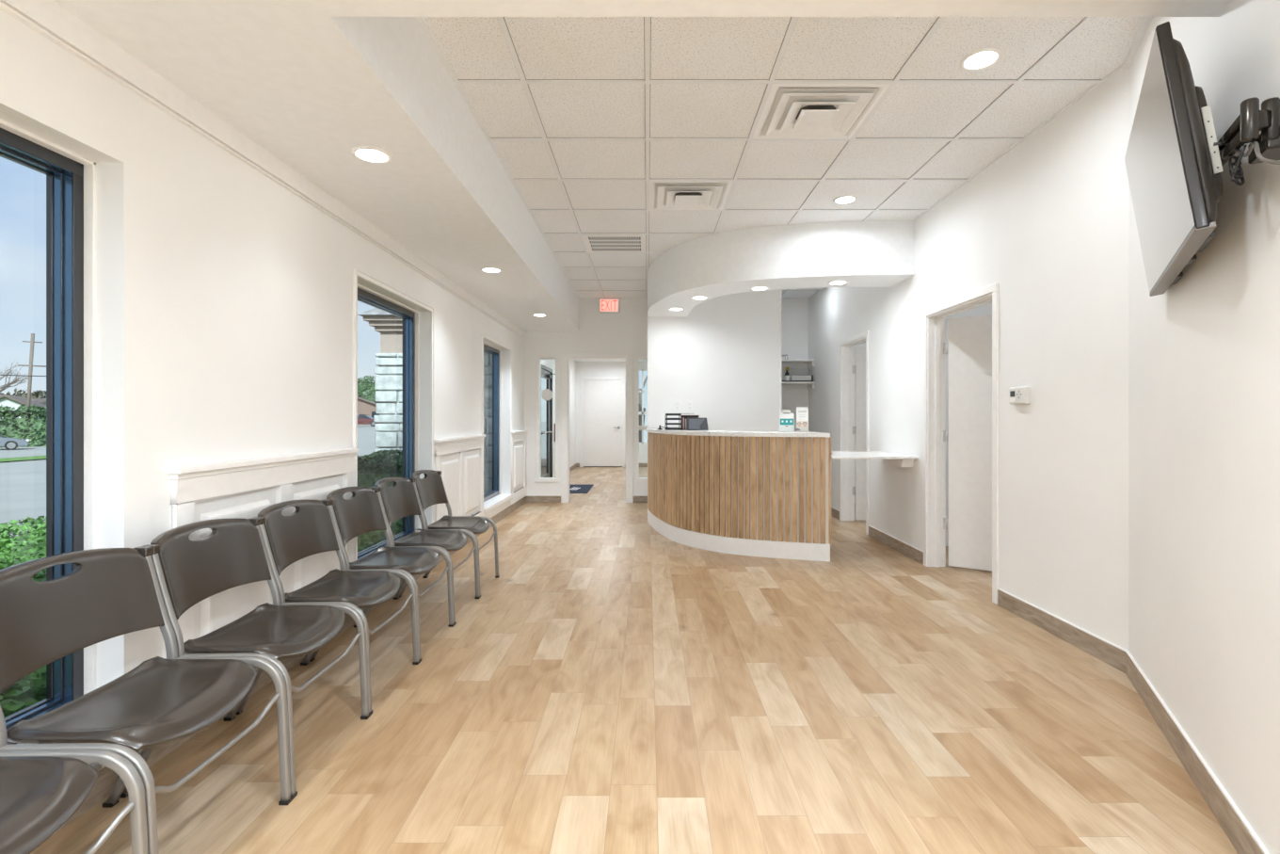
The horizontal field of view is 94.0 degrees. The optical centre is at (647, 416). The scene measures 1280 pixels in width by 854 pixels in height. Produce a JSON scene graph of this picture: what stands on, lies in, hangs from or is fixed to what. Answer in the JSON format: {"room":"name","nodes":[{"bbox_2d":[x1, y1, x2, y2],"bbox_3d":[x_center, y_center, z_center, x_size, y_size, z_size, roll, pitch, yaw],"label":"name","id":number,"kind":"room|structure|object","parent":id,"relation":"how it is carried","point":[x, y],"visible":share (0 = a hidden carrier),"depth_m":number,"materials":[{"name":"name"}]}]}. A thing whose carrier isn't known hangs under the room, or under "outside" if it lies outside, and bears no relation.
{"room":"clinic waiting room","nodes":[
{"label":"clinic waiting room","id":0,"kind":"room"},
{"bbox_2d":[0,8,575,688],"bbox_3d":[-1.827,-0.275,5.925,0.215,2.950,17.050,0,0,0],"label":"wall","id":1,"kind":"structure","parent":0,"point":[224,296],"depth_m":2.30,"materials":[{"name":"white paint"}]},
{"bbox_2d":[0,118,95,744],"bbox_3d":[-1.823,0.085,1.350,0.205,1.840,1.220,0,0,0],"label":"window","id":2,"kind":"structure","parent":1,"relation":"in","point":[71,177],"depth_m":1.91,"materials":[{"name":"metal"}]},
{"bbox_2d":[166,448,358,642],"bbox_3d":[-1.694,0.637,2.791,0.052,0.914,1.322,0,0,0],"label":"wainscoting panel","id":3,"kind":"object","parent":1,"relation":"attached to","point":[241,488],"depth_m":2.54,"materials":[{"name":"white paint"}]},
{"bbox_2d":[0,0,526,339],"bbox_3d":[-1.709,-1.143,2.875,0.022,0.114,10.950,0,0,0],"label":"trim","id":4,"kind":"structure","parent":1,"relation":"attached to","point":[49,18],"depth_m":2.26,"materials":[{"name":"white paint"}]},
{"bbox_2d":[52,496,525,834],"bbox_3d":[-1.714,1.147,2.875,0.012,0.106,10.950,0,0,0],"label":"baseboard","id":5,"kind":"structure","parent":1,"relation":"attached to","point":[105,781],"depth_m":2.10,"materials":[{"name":"beige wood"}]},
{"bbox_2d":[352,268,433,560],"bbox_3d":[-1.805,0.067,4.122,0.240,1.876,1.287,0,0,0],"label":"window","id":6,"kind":"structure","parent":1,"relation":"in","point":[410,316],"depth_m":4.67,"materials":[{"name":"metal"}]},
{"bbox_2d":[433,434,485,522],"bbox_3d":[-1.694,0.637,5.471,0.052,0.914,1.402,0,0,0],"label":"wainscoting panel","id":7,"kind":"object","parent":1,"relation":"attached to","point":[459,459],"depth_m":5.44,"materials":[{"name":"white paint"}]},
{"bbox_2d":[481,333,512,513],"bbox_3d":[-1.805,0.067,6.830,0.240,1.876,1.272,0,0,0],"label":"window","id":8,"kind":"structure","parent":1,"relation":"in","point":[496,492],"depth_m":7.38,"materials":[{"name":"metal"}]},
{"bbox_2d":[483,498,511,517],"bbox_3d":[-1.712,1.050,5.473,0.015,0.089,3.975,0,0,0],"label":"trim","id":9,"kind":"structure","parent":1,"relation":"attached to","point":[494,511],"depth_m":6.82,"materials":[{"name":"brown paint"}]},
{"bbox_2d":[511,430,527,504],"bbox_3d":[-1.694,0.637,7.906,0.052,0.914,0.872,0,0,0],"label":"trim","id":10,"kind":"structure","parent":1,"relation":"attached to","point":[518,438],"depth_m":7.86,"materials":[{"name":"white paint"}]},
{"bbox_2d":[541,364,555,477],"bbox_3d":[-1.643,0.172,10.100,0.285,2.055,1.300,0,0,0],"label":"door","id":11,"kind":"structure","parent":1,"relation":"in","point":[547,374],"depth_m":10.52,"materials":[{"name":"metal"}]},
{"bbox_2d":[553,463,575,477],"bbox_3d":[-1.714,1.147,12.585,0.012,0.106,3.530,0,0,0],"label":"baseboard","id":12,"kind":"structure","parent":1,"relation":"attached to","point":[573,466],"depth_m":13.62,"materials":[{"name":"beige wood"}]},
{"bbox_2d":[78,16,579,331],"bbox_3d":[-1.337,-1.475,5.070,0.767,0.550,6.560,0,0,0],"label":"ceiling","id":13,"kind":"structure","parent":0,"point":[310,91],"depth_m":2.58,"materials":[{"name":"white paint"}]},
{"bbox_2d":[351,145,392,163],"bbox_3d":[-1.260,-1.196,2.730,0.174,0.007,0.174,0,0,0],"label":"recessed light","id":14,"kind":"object","parent":13,"relation":"in","point":[372,154],"visible":1,"depth_m":2.72,"materials":[{"name":"white paint"}]},
{"bbox_2d":[480,267,502,272],"bbox_3d":[-1.270,-1.196,4.860,0.174,0.007,0.174,0,0,0],"label":"recessed light","id":15,"kind":"object","parent":13,"relation":"in","point":[486,269],"visible":1,"depth_m":4.84,"materials":[{"name":"white paint"}]},
{"bbox_2d":[532,313,546,316],"bbox_3d":[-1.265,-1.196,7.000,0.174,0.007,0.174,0,0,0],"label":"recessed light","id":16,"kind":"object","parent":13,"relation":"in","point":[535,314],"visible":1,"depth_m":6.99,"materials":[{"name":"white paint"}]},
{"bbox_2d":[357,307,402,352],"bbox_3d":[-3.135,-1.760,10.850,2.290,1.580,4.100,0,0,0],"label":"portico roof","id":17,"kind":"structure","parent":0,"point":[390,326],"depth_m":8.99,"materials":[{"name":"beige paint"}]},
{"bbox_2d":[541,458,546,475],"bbox_3d":[-4.290,1.390,8.500,4.620,0.001,23.000,0,0,0],"label":"planting bed","id":18,"kind":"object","parent":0,"point":[543,460],"visible":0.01,"depth_m":16.79,"materials":[{"name":"grey"}]},
{"bbox_2d":[0,514,402,717],"bbox_3d":[-3.776,1.111,3.300,3.323,0.634,4.670,0,0,0],"label":"shrub","id":19,"kind":"object","parent":18,"relation":"on","point":[29,690],"visible":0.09,"depth_m":4.22,"materials":[{"name":"green plant"}]},
{"bbox_2d":[357,448,402,487],"bbox_3d":[-3.498,0.887,7.600,2.271,1.082,1.272,0,0,0],"label":"hedge","id":20,"kind":"object","parent":18,"relation":"on","point":[376,466],"visible":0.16,"depth_m":7.08,"materials":[{"name":"green plant"}]},
{"bbox_2d":[572,358,647,361],"bbox_3d":[0.290,-1.365,11.415,4.020,0.070,5.870,0,0,0],"label":"ceiling","id":21,"kind":"structure","parent":0,"point":[575,360],"depth_m":13.94,"materials":[{"name":"white paint"}]},
{"bbox_2d":[576,361,647,466],"bbox_3d":[1.365,-0.275,14.410,6.670,2.950,0.120,0,0,0],"label":"wall","id":22,"kind":"structure","parent":0,"point":[584,369],"depth_m":14.35,"materials":[{"name":"white paint"}]},
{"bbox_2d":[580,377,624,466],"bbox_3d":[-1.075,0.120,14.317,1.060,2.160,0.066,0,0,0],"label":"door","id":23,"kind":"structure","parent":22,"relation":"in","point":[602,402],"depth_m":14.34,"materials":[{"name":"white paint"}]},
{"bbox_2d":[639,368,647,444],"bbox_3d":[0.130,-0.255,14.390,0.980,1.810,0.060,0,0,0],"label":"window","id":24,"kind":"structure","parent":22,"relation":"in","point":[642,412],"depth_m":14.36,"materials":[{"name":"white paint"}]},
{"bbox_2d":[639,462,647,466],"bbox_3d":[0.835,1.147,14.344,2.730,0.106,0.012,0,0,0],"label":"baseboard","id":25,"kind":"structure","parent":22,"relation":"attached to","point":[641,464],"depth_m":14.34,"materials":[{"name":"beige wood"}]},
{"bbox_2d":[30,466,1237,853],"bbox_3d":[1.350,1.260,5.900,6.700,0.120,17.200,0,0,0],"label":"floor","id":26,"kind":"structure","parent":0,"point":[619,685],"depth_m":2.29,"materials":[{"name":"brown wood"}]},
{"bbox_2d":[0,749,148,853],"bbox_3d":[-1.394,0.789,1.085,0.564,0.822,0.522,0,0,0],"label":"chair","id":27,"kind":"object","parent":26,"relation":"on","point":[40,790],"visible":1,"depth_m":1.25,"materials":[{"name":"grey metal"}]},
{"bbox_2d":[0,545,292,853],"bbox_3d":[-1.394,0.789,1.609,0.564,0.822,0.522,0,0,0],"label":"chair","id":28,"kind":"object","parent":26,"relation":"on","point":[110,592],"visible":0.97,"depth_m":1.60,"materials":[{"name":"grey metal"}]},
{"bbox_2d":[119,517,369,799],"bbox_3d":[-1.394,0.789,2.132,0.564,0.822,0.522,0,0,0],"label":"chair","id":29,"kind":"object","parent":26,"relation":"on","point":[188,572],"visible":0.93,"depth_m":2.12,"materials":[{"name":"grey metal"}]},
{"bbox_2d":[235,499,419,716],"bbox_3d":[-1.394,0.789,2.656,0.564,0.822,0.522,0,0,0],"label":"chair","id":30,"kind":"object","parent":26,"relation":"on","point":[311,530],"visible":0.88,"depth_m":2.66,"materials":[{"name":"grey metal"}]},
{"bbox_2d":[309,486,454,661],"bbox_3d":[-1.394,0.789,3.179,0.564,0.822,0.522,0,0,0],"label":"chair","id":31,"kind":"object","parent":26,"relation":"on","point":[359,514],"visible":0.88,"depth_m":3.21,"materials":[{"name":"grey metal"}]},
{"bbox_2d":[365,477,479,624],"bbox_3d":[-1.394,0.789,3.703,0.564,0.822,0.522,0,0,0],"label":"chair","id":32,"kind":"object","parent":26,"relation":"on","point":[400,500],"visible":0.85,"depth_m":3.76,"materials":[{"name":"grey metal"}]},
{"bbox_2d":[399,469,499,596],"bbox_3d":[-1.394,0.789,4.226,0.564,0.822,0.522,0,0,0],"label":"chair","id":33,"kind":"object","parent":26,"relation":"on","point":[430,490],"visible":0.84,"depth_m":4.29,"materials":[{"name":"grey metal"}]},
{"bbox_2d":[569,484,593,493],"bbox_3d":[-1.315,1.195,9.980,0.730,0.010,1.180,0,0,0],"label":"door mat","id":34,"kind":"object","parent":26,"relation":"on","point":[573,488],"visible":0.5,"depth_m":9.88,"materials":[{"name":"blue fabric"}]},
{"bbox_2d":[646,428,831,561],"bbox_3d":[0.690,0.667,5.995,1.015,1.066,2.646,0,0,-30],"label":"reception desk","id":35,"kind":"object","parent":26,"relation":"on","point":[752,493],"visible":0.98,"depth_m":5.19,"materials":[{"name":"brown wood"}]},
{"bbox_2d":[665,413,681,430],"bbox_3d":[0.338,0.047,6.286,0.294,0.174,0.129,0,0,-5],"label":"tray","id":36,"kind":"object","parent":35,"relation":"on","point":[666,414],"visible":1,"depth_m":6.22,"materials":[{"name":"black plastic"}]},
{"bbox_2d":[681,415,698,430],"bbox_3d":[0.445,0.057,6.285,0.180,0.155,0.120,0,0,0],"label":"file organizer","id":37,"kind":"object","parent":35,"relation":"on","point":[683,417],"visible":0.48,"depth_m":6.25,"materials":[{"name":"black plastic"}]},
{"bbox_2d":[686,417,708,430],"bbox_3d":[0.515,0.070,6.153,0.219,0.128,0.112,0,0,0],"label":"monitor","id":38,"kind":"object","parent":35,"relation":"on","point":[693,424],"visible":1,"depth_m":6.11,"materials":[{"name":"grey plastic"}]},
{"bbox_2d":[646,428,830,437],"bbox_3d":[0.655,0.151,5.973,0.937,0.034,2.650,0,0,-31],"label":"countertop","id":39,"kind":"structure","parent":35,"relation":"on","point":[653,430],"depth_m":5.25,"materials":[{"name":"white stone"}]},
{"bbox_2d":[779,409,793,431],"bbox_3d":[1.262,0.034,5.419,0.136,0.200,0.062,0,0,0],"label":"bottle","id":40,"kind":"object","parent":35,"relation":"on","point":[786,419],"visible":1,"depth_m":5.41,"materials":[{"name":"white plastic"}]},
{"bbox_2d":[795,407,808,431],"bbox_3d":[1.402,0.023,5.419,0.118,0.222,0.062,0,0,4],"label":"holder","id":41,"kind":"object","parent":35,"relation":"on","point":[802,413],"visible":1,"depth_m":5.41,"materials":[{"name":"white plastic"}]},
{"bbox_2d":[54,0,1230,16],"bbox_3d":[0.465,-1.475,-0.405,4.370,0.550,4.390,0,0,0],"label":"ceiling beam","id":42,"kind":"structure","parent":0,"point":[78,8],"depth_m":1.74,"materials":[{"name":"white paint"}]},
{"bbox_2d":[524,298,865,502],"bbox_3d":[1.440,-0.275,8.415,6.320,2.950,0.130,0,0,0],"label":"wall","id":43,"kind":"structure","parent":0,"point":[625,330],"depth_m":8.35,"materials":[{"name":"white paint"}]},
{"bbox_2d":[525,495,560,502],"bbox_3d":[-1.460,1.147,8.344,0.520,0.106,0.012,0,0,0],"label":"baseboard","id":44,"kind":"structure","parent":43,"relation":"attached to","point":[528,498],"depth_m":8.34,"materials":[{"name":"beige wood"}]},
{"bbox_2d":[535,354,559,481],"bbox_3d":[-1.403,0.020,8.364,0.335,1.770,0.060,0,0,0],"label":"window","id":45,"kind":"structure","parent":43,"relation":"in","point":[537,357],"depth_m":8.33,"materials":[{"name":"white paint"}]},
{"bbox_2d":[541,388,552,399],"bbox_3d":[-1.410,-0.315,8.386,0.160,0.160,0.004,0,0,0],"label":"round sign","id":46,"kind":"object","parent":45,"relation":"attached to","point":[547,394],"visible":1,"depth_m":8.38,"materials":[{"name":"white paper"}]},
{"bbox_2d":[560,352,632,502],"bbox_3d":[-0.705,0.150,8.408,1.000,2.100,0.155,0,0,0],"label":"trim","id":47,"kind":"structure","parent":43,"relation":"attached to","point":[565,357],"depth_m":8.33,"materials":[{"name":"white paint"}]},
{"bbox_2d":[598,298,619,312],"bbox_3d":[-0.535,-1.552,8.324,0.290,0.195,0.052,0,0,0],"label":"exit sign","id":48,"kind":"object","parent":43,"relation":"attached to","point":[605,305],"visible":1,"depth_m":8.30,"materials":[{"name":"plastic"}]},
{"bbox_2d":[632,495,647,502],"bbox_3d":[-0.105,1.147,8.344,0.210,0.106,0.012,0,0,0],"label":"baseboard","id":49,"kind":"structure","parent":43,"relation":"attached to","point":[635,498],"depth_m":8.34,"materials":[{"name":"beige wood"}]},
{"bbox_2d":[634,354,647,481],"bbox_3d":[-0.050,0.020,8.372,0.260,1.770,0.076,0,0,0],"label":"window","id":50,"kind":"structure","parent":43,"relation":"in","point":[638,427],"depth_m":8.33,"materials":[{"name":"white paint"}]},
{"bbox_2d":[782,359,814,367],"bbox_3d":[1.574,-0.733,8.190,1.348,0.085,0.319,0,0,0],"label":"wall shelf","id":51,"kind":"object","parent":43,"relation":"attached to","point":[791,363],"visible":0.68,"depth_m":8.32,"materials":[{"name":"white paint"}]},
{"bbox_2d":[782,381,814,388],"bbox_3d":[1.574,-0.433,8.190,1.348,0.085,0.319,0,0,0],"label":"wall shelf","id":52,"kind":"object","parent":43,"relation":"attached to","point":[785,384],"visible":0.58,"depth_m":8.31,"materials":[{"name":"white paint"}]},
{"bbox_2d":[784,367,789,381],"bbox_3d":[1.905,-0.580,8.140,0.074,0.207,0.074,0,0,0],"label":"spray bottle","id":53,"kind":"object","parent":52,"relation":"on","point":[787,375],"visible":0.8,"depth_m":8.12,"materials":[{"name":"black plastic"}]},
{"bbox_2d":[789,374,812,381],"bbox_3d":[2.085,-0.521,8.168,0.290,0.090,0.225,0,0,0],"label":"case","id":54,"kind":"object","parent":52,"relation":"on","point":[792,377],"visible":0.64,"depth_m":8.06,"materials":[{"name":"grey plastic"}]},
{"bbox_2d":[647,289,779,431],"bbox_3d":[0.792,-0.275,7.750,1.585,2.950,1.200,0,0,0],"label":"wall","id":55,"kind":"structure","parent":0,"point":[723,358],"depth_m":7.15,"materials":[{"name":"white paint"}]},
{"bbox_2d":[673,400,680,410],"bbox_3d":[0.355,-0.135,7.145,0.070,0.114,0.009,0,0,0],"label":"wall outlet","id":56,"kind":"object","parent":55,"relation":"attached to","point":[677,404],"visible":1,"depth_m":7.14,"materials":[{"name":"white paint"}]},
{"bbox_2d":[687,400,692,410],"bbox_3d":[0.505,-0.135,7.145,0.070,0.114,0.009,0,0,0],"label":"wall outlet","id":57,"kind":"object","parent":55,"relation":"attached to","point":[689,403],"visible":1,"depth_m":7.14,"materials":[{"name":"white paint"}]},
{"bbox_2d":[779,288,782,413],"bbox_3d":[1.593,-0.229,7.210,0.020,2.858,0.160,0,0,0],"label":"trim","id":58,"kind":"structure","parent":55,"relation":"attached to","point":[780,291],"depth_m":7.13,"materials":[{"name":"white paint"}]},
{"bbox_2d":[647,220,914,317],"bbox_3d":[0.945,-1.475,5.895,3.091,0.550,1.203,0,0,43],"label":"curved soffit","id":59,"kind":"structure","parent":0,"point":[869,253],"depth_m":5.20,"materials":[{"name":"white paint"}]},
{"bbox_2d":[668,307,684,310],"bbox_3d":[0.319,-1.196,6.620,0.174,0.007,0.174,0,0,0],"label":"recessed light","id":60,"kind":"object","parent":59,"relation":"in","point":[670,309],"visible":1,"depth_m":6.62,"materials":[{"name":"white paint"}]},
{"bbox_2d":[690,295,708,299],"bbox_3d":[0.525,-1.196,5.990,0.174,0.007,0.174,0,0,0],"label":"recessed light","id":61,"kind":"object","parent":59,"relation":"in","point":[696,296],"visible":1,"depth_m":5.99,"materials":[{"name":"white paint"}]},
{"bbox_2d":[750,286,768,290],"bbox_3d":[1.042,-1.196,5.553,0.174,0.007,0.174,0,0,0],"label":"recessed light","id":62,"kind":"object","parent":59,"relation":"in","point":[756,288],"visible":1,"depth_m":5.55,"materials":[{"name":"white paint"}]},
{"bbox_2d":[827,280,847,285],"bbox_3d":[1.695,-1.196,5.320,0.174,0.007,0.174,0,0,0],"label":"recessed light","id":63,"kind":"object","parent":59,"relation":"in","point":[833,282],"visible":1,"depth_m":5.32,"materials":[{"name":"white paint"}]},
{"bbox_2d":[416,16,1152,299],"bbox_3d":[0.633,-1.668,5.045,3.273,0.080,6.610,0,0,0],"label":"ceiling","id":64,"kind":"structure","parent":0,"point":[580,114],"depth_m":3.20,"materials":[{"name":"tile"}]},
{"bbox_2d":[581,234,645,252],"bbox_3d":[-0.305,-1.649,5.689,0.580,0.007,0.580,0,0,0],"label":"ceiling vent","id":65,"kind":"object","parent":64,"relation":"in","point":[594,243],"visible":1,"depth_m":5.66,"materials":[{"name":"white metal"}]},
{"bbox_2d":[649,181,732,209],"bbox_3d":[0.305,-1.644,4.469,0.586,0.056,0.586,0,0,0],"label":"ceiling vent","id":66,"kind":"object","parent":64,"relation":"in","point":[667,196],"visible":0.99,"depth_m":4.42,"materials":[{"name":"white metal"}]},
{"bbox_2d":[752,83,891,138],"bbox_3d":[0.915,-1.644,3.249,0.586,0.056,0.586,0,0,0],"label":"ceiling vent","id":67,"kind":"object","parent":64,"relation":"in","point":[795,113],"visible":1,"depth_m":3.19,"materials":[{"name":"white metal"}]},
{"bbox_2d":[832,194,857,204],"bbox_3d":[1.507,-1.655,4.550,0.174,0.007,0.174,0,0,0],"label":"recessed light","id":68,"kind":"object","parent":64,"relation":"in","point":[842,200],"visible":1,"depth_m":4.55,"materials":[{"name":"white paint"}]},
{"bbox_2d":[960,48,1002,70],"bbox_3d":[1.545,-1.655,2.766,0.174,0.007,0.174,0,0,0],"label":"recessed light","id":69,"kind":"object","parent":64,"relation":"in","point":[982,58],"visible":1,"depth_m":2.76,"materials":[{"name":"white paint"}]},
{"bbox_2d":[808,68,1128,650],"bbox_3d":[2.315,-0.275,5.570,0.130,2.950,5.560,0,0,0],"label":"wall","id":70,"kind":"structure","parent":0,"point":[1047,221],"depth_m":3.42,"materials":[{"name":"white paint"}]},
{"bbox_2d":[831,506,839,519],"bbox_3d":[2.244,1.147,7.655,0.012,0.106,1.390,0,0,0],"label":"baseboard","id":71,"kind":"structure","parent":70,"relation":"attached to","point":[835,512],"depth_m":7.11,"materials":[{"name":"beige wood"}]},
{"bbox_2d":[839,330,869,535],"bbox_3d":[2.700,0.160,6.500,0.932,2.080,0.900,0,0,0],"label":"door","id":72,"kind":"structure","parent":70,"relation":"in","point":[848,369],"depth_m":6.88,"materials":[{"name":"white paint"}]},
{"bbox_2d":[831,450,918,466],"bbox_3d":[1.891,0.377,5.335,0.717,0.097,0.770,0,0,0],"label":"ledge","id":73,"kind":"object","parent":70,"relation":"attached to","point":[899,459],"visible":0.88,"depth_m":5.05,"materials":[{"name":"white stone"}]},
{"bbox_2d":[868,525,923,564],"bbox_3d":[2.244,1.147,5.445,0.012,0.106,1.190,0,0,0],"label":"baseboard","id":74,"kind":"structure","parent":70,"relation":"attached to","point":[903,547],"depth_m":5.34,"materials":[{"name":"beige wood"}]},
{"bbox_2d":[923,282,998,604],"bbox_3d":[2.695,0.170,4.330,0.922,2.060,1.020,0,0,0],"label":"door","id":75,"kind":"structure","parent":70,"relation":"in","point":[973,341],"depth_m":4.71,"materials":[{"name":"white paint"}]},
{"bbox_2d":[1008,385,1030,403],"bbox_3d":[2.234,-0.130,3.585,0.032,0.104,0.170,0,0,0],"label":"thermostat","id":76,"kind":"object","parent":70,"relation":"attached to","point":[1016,394],"visible":1,"depth_m":3.56,"materials":[{"name":"white plastic"}]},
{"bbox_2d":[945,302,991,545],"bbox_3d":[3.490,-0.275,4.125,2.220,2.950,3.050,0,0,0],"label":"door frame","id":77,"kind":"structure","parent":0,"point":[986,309],"depth_m":5.55,"materials":[{"name":"white paint"}]},
{"bbox_2d":[1128,0,1279,853],"bbox_3d":[1.803,-0.275,1.825,0.120,2.950,2.176,0,0,28],"label":"wall","id":78,"kind":"structure","parent":0,"point":[1204,352],"depth_m":1.79,"materials":[{"name":"white paint"}]},
{"bbox_2d":[997,588,1269,853],"bbox_3d":[1.897,1.147,2.299,0.346,0.106,3.088,0,0,19],"label":"baseboard","id":79,"kind":"structure","parent":78,"relation":"attached to","point":[1240,832],"depth_m":2.28,"materials":[{"name":"beige wood"}]},
{"bbox_2d":[1217,96,1279,165],"bbox_3d":[1.586,-0.705,1.623,0.125,0.370,0.790,0,0,33],"label":"mount","id":80,"kind":"object","parent":78,"relation":"attached to","point":[1246,127],"depth_m":1.33,"materials":[{"name":"black metal"}]},
{"bbox_2d":[1124,21,1223,296],"bbox_3d":[1.663,-0.747,1.913,0.146,0.569,0.956,0,0,35],"label":"television","id":81,"kind":"object","parent":80,"relation":"attached to","point":[1174,167],"visible":1,"depth_m":1.64,"materials":[{"name":"black plastic"}]},
{"bbox_2d":[1213,141,1279,164],"bbox_3d":[1.447,-0.631,1.402,0.108,0.162,0.292,0,0,29],"label":"power cable","id":82,"kind":"object","parent":81,"relation":"attached to","point":[1255,144],"visible":0.86,"depth_m":1.31,"materials":[{"name":"white plastic"}]},
{"bbox_2d":[1228,144,1247,185],"bbox_3d":[1.418,-0.615,1.433,0.030,0.116,0.220,0,0,43],"label":"cable","id":83,"kind":"object","parent":80,"relation":"attached to","point":[1234,176],"visible":0.99,"depth_m":1.50,"materials":[{"name":"black plastic"}]},
{"label":"outside","id":84,"kind":"structure","parent":0,"visible":0},
{"bbox_2d":[639,375,647,442],"bbox_3d":[-0.690,-0.668,16.579,1.629,4.158,3.503,0,0,33],"label":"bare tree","id":85,"kind":"object","parent":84,"point":[645,381],"visible":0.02,"depth_m":16.63,"materials":[{"name":"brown plant"}]},
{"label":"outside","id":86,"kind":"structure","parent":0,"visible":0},
{"bbox_2d":[0,455,46,461],"bbox_3d":[-34.600,1.978,20.000,2.800,0.625,80.000,0,0,0],"label":"grass strip","id":87,"kind":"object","parent":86,"point":[34,456],"visible":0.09,"depth_m":33.37,"materials":[{"name":"green plant"}]},
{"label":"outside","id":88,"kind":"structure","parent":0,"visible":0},
{"bbox_3d":[-70.000,1.675,85.000,40.000,1.250,90.000,0,0,0],"label":"lawn","id":89,"kind":"structure","parent":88,"visible":0},
{"bbox_2d":[0,360,28,393],"bbox_3d":[-69.581,-1.928,64.786,5.340,8.675,4.505,0,0,36],"label":"bare tree","id":90,"kind":"object","parent":89,"relation":"on","point":[8,385],"visible":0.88,"depth_m":65.10,"materials":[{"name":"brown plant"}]},
{"bbox_2d":[0,394,46,417],"bbox_3d":[-63.500,0.055,60.000,8.000,4.340,12.800,0,0,-40],"label":"house","id":91,"kind":"structure","parent":89,"relation":"on","point":[12,401],"depth_m":55.80,"materials":[{"name":"white"}]},
{"bbox_2d":[6,387,46,399],"bbox_3d":[-84.633,1.267,82.021,9.291,10.489,9.244,0,0,0],"label":"leafy tree","id":92,"kind":"object","parent":89,"relation":"on","point":[36,394],"visible":0.06,"depth_m":81.02,"materials":[{"name":"green plant"}]},
{"bbox_2d":[17,333,46,407],"bbox_3d":[-56.909,-2.645,55.214,1.846,10.212,0.350,0,0,-34],"label":"utility pole","id":93,"kind":"object","parent":89,"relation":"on","point":[32,342],"visible":0.8,"depth_m":55.06,"materials":[{"name":"brown wood"}]},
{"bbox_2d":[0,374,374,383],"bbox_3d":[-69.996,-4.347,54.998,100.033,1.186,50.061,0,0,0],"label":"overhead wire","id":94,"kind":"object","parent":93,"relation":"attached to","point":[0,375],"visible":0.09,"depth_m":55.08,"materials":[{"name":"black metal"}]},
{"bbox_2d":[31,398,46,405],"bbox_3d":[-74.000,-0.145,72.000,12.800,4.140,9.000,0,0,30],"label":"house","id":95,"kind":"structure","parent":89,"relation":"on","point":[40,400],"depth_m":68.92,"materials":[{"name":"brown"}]},
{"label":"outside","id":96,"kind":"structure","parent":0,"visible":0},
{"bbox_2d":[0,421,546,536],"bbox_3d":[-60.990,1.260,55.000,118.020,2.180,170.000,0,0,0],"label":"pavement","id":97,"kind":"structure","parent":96,"point":[23,483],"depth_m":22.75,"materials":[{"name":"concrete"}]},
{"bbox_2d":[0,433,29,449],"bbox_3d":[-47.018,1.615,42.182,4.550,1.470,1.850,0,0,-45],"label":"car","id":98,"kind":"object","parent":97,"relation":"on","point":[10,443],"visible":1,"depth_m":42.59,"materials":[{"name":"grey paint"}]},
{"bbox_2d":[0,403,46,447],"bbox_3d":[-46.691,0.683,51.304,37.488,3.797,2.881,0,0,-45],"label":"hedge","id":99,"kind":"object","parent":97,"relation":"on","point":[31,427],"visible":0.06,"depth_m":47.27,"materials":[{"name":"green plant"}]},
{"bbox_2d":[357,374,379,402],"bbox_3d":[-45.957,-2.042,98.019,8.697,9.886,9.063,0,0,0],"label":"leafy tree","id":100,"kind":"object","parent":97,"relation":"on","point":[366,391],"visible":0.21,"depth_m":95.42,"materials":[{"name":"green plant"}]},
{"bbox_2d":[357,396,379,417],"bbox_3d":[-42.500,-0.870,88.000,11.000,4.140,8.800,0,0,-20],"label":"house","id":101,"kind":"structure","parent":97,"relation":"on","point":[364,406],"depth_m":84.66,"materials":[{"name":"brown brick"}]},
{"bbox_2d":[357,414,379,426],"bbox_3d":[-33.425,0.365,69.996,4.550,1.470,1.850,0,0,-10],"label":"car","id":102,"kind":"object","parent":97,"relation":"on","point":[362,419],"visible":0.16,"depth_m":69.30,"materials":[{"name":"red paint"}]},
{"bbox_2d":[373,352,402,466],"bbox_3d":[-3.701,0.240,9.375,0.877,2.420,0.828,0,0,0],"label":"stone pillar","id":103,"kind":"structure","parent":97,"relation":"on","point":[389,382],"depth_m":8.98,"materials":[{"name":"stone"}]},
{"bbox_2d":[483,351,492,493],"bbox_3d":[-2.371,0.025,9.000,0.838,2.850,0.578,0,0,0],"label":"stone pillar","id":104,"kind":"structure","parent":97,"relation":"on","point":[488,358],"depth_m":8.74,"materials":[{"name":"stone"}]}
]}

